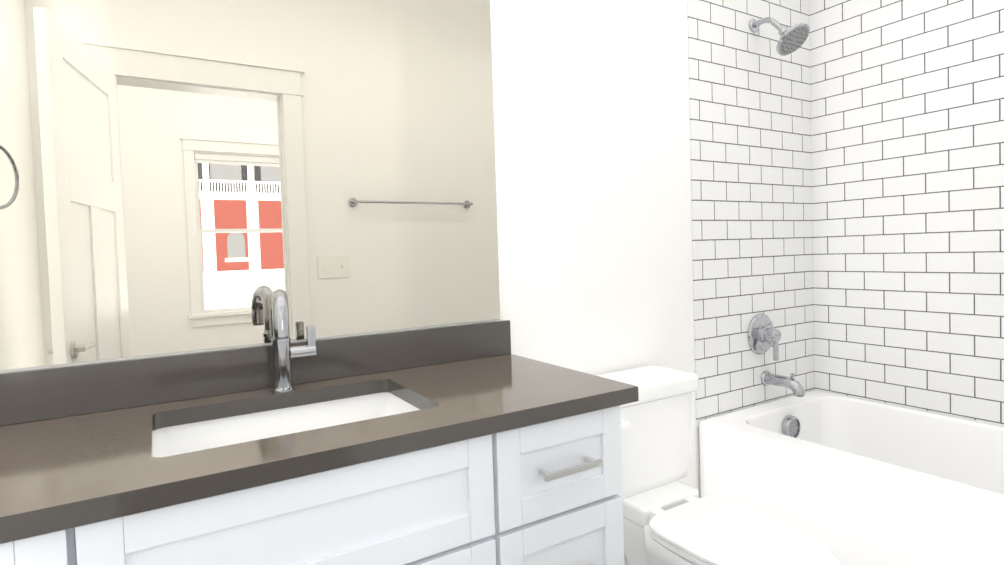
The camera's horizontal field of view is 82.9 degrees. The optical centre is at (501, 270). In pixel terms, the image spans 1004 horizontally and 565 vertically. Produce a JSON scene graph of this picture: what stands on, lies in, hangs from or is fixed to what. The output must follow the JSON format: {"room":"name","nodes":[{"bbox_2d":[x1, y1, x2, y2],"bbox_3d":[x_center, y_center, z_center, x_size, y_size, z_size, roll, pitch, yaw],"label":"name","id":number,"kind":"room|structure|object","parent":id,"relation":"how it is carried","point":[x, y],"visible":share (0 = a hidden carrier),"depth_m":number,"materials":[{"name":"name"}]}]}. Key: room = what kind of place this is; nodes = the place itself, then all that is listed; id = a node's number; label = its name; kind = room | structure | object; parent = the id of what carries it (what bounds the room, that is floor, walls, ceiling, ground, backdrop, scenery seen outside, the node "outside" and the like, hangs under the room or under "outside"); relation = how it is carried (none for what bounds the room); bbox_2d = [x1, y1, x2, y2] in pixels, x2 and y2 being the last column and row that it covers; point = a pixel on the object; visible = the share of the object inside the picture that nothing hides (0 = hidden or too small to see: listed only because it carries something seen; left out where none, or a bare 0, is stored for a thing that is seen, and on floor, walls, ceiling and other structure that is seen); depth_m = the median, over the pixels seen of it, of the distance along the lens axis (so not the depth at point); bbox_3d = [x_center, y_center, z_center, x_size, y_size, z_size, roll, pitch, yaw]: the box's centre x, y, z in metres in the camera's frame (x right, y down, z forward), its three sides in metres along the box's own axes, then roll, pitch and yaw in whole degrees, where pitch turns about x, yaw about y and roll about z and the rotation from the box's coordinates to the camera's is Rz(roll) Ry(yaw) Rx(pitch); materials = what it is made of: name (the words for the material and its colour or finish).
{"room":"bathroom","nodes":[
{"label":"bathroom","id":0,"kind":"room"},
{"bbox_2d":[0,0,700,497],"bbox_3d":[-0.212,-0.217,1.717,4.050,2.750,0.120,-3,2,-31],"label":"wall","id":1,"kind":"structure","parent":0,"point":[592,178],"depth_m":1.97,"materials":[{"name":"white paint"}]},
{"bbox_2d":[0,0,499,369],"bbox_3d":[-0.570,-0.376,1.421,1.278,1.110,0.006,-3,2,-31],"label":"mirror","id":2,"kind":"object","parent":1,"relation":"attached to","point":[182,175],"visible":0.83,"depth_m":1.38,"materials":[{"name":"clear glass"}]},
{"bbox_2d":[0,320,510,423],"bbox_3d":[-0.544,0.236,1.437,1.328,0.105,0.020,-3,2,-31],"label":"backsplash","id":3,"kind":"structure","parent":1,"relation":"attached to","point":[44,393],"depth_m":1.34,"materials":[{"name":"grey stone"}]},
{"bbox_2d":[687,0,814,427],"bbox_3d":[1.088,-0.526,2.429,0.824,2.260,0.008,-3,2,-31],"label":"wall tile","id":4,"kind":"structure","parent":1,"relation":"attached to","point":[750,158],"depth_m":2.40,"materials":[{"name":"white tile"}]},
{"bbox_2d":[747,314,780,360],"bbox_3d":[1.135,0.282,2.416,0.176,0.193,0.080,-3,2,-31],"label":"shower valve","id":5,"kind":"object","parent":4,"relation":"attached to","point":[763,335],"visible":1,"depth_m":2.41,"materials":[{"name":"silver metal"}]},
{"bbox_2d":[749,17,809,55],"bbox_3d":[1.125,-0.967,2.307,0.138,0.192,0.228,-3,2,-31],"label":"shower head","id":6,"kind":"object","parent":4,"relation":"attached to","point":[792,39],"visible":1,"depth_m":2.27},
{"bbox_2d":[761,370,804,396],"bbox_3d":[1.191,0.472,2.397,0.066,0.089,0.174,-3,2,-31],"label":"tub spout","id":7,"kind":"object","parent":4,"relation":"attached to","point":[791,383],"visible":1,"depth_m":2.38,"materials":[{"name":"silver metal"}]},
{"bbox_3d":[0.815,1.228,0.149,4.050,0.100,3.900,-3,2,-31],"label":"floor","id":8,"kind":"structure","parent":0,"visible":0},
{"bbox_2d":[0,396,638,564],"bbox_3d":[-0.404,0.755,1.197,1.313,0.854,0.586,-3,2,-31],"label":"bathroom vanity","id":9,"kind":"object","parent":8,"relation":"on","point":[473,444],"depth_m":1.04,"materials":[{"name":"white wood"}]},
{"bbox_2d":[0,352,637,531],"bbox_3d":[-0.408,0.310,1.200,1.348,0.035,0.568,-3,2,-31],"label":"countertop","id":10,"kind":"structure","parent":9,"relation":"on","point":[61,467],"depth_m":1.12,"materials":[{"name":"grey stone"}]},
{"bbox_2d":[271,289,315,392],"bbox_3d":[-0.490,0.165,1.344,0.114,0.249,0.147,-3,2,-31],"label":"faucet","id":11,"kind":"object","parent":10,"relation":"on","point":[284,352],"visible":1,"depth_m":1.35,"materials":[{"name":"silver metal"}]},
{"bbox_2d":[596,365,839,564],"bbox_3d":[0.593,0.747,1.688,0.426,0.774,0.772,-3,2,-31],"label":"toilet","id":12,"kind":"object","parent":8,"relation":"on","point":[669,518],"visible":0.73,"depth_m":1.76,"materials":[{"name":"white ceramic"}]},
{"bbox_2d":[699,390,1003,564],"bbox_3d":[1.524,0.840,1.823,0.811,0.519,1.509,-3,2,-31],"label":"bathtub","id":13,"kind":"object","parent":8,"relation":"on","point":[847,480],"visible":0.98,"depth_m":1.96,"materials":[{"name":"white ceramic"}]},
{"bbox_3d":[1.923,-0.294,1.985,0.120,2.750,1.640,-3,2,-31],"label":"wall","id":14,"kind":"structure","parent":0,"visible":0},
{"bbox_2d":[809,0,1003,425],"bbox_3d":[1.831,-0.536,1.991,0.008,2.260,1.511,-3,2,-31],"label":"wall tile","id":15,"kind":"structure","parent":14,"relation":"attached to","point":[907,126],"depth_m":2.30,"materials":[{"name":"white tile"}]}
]}

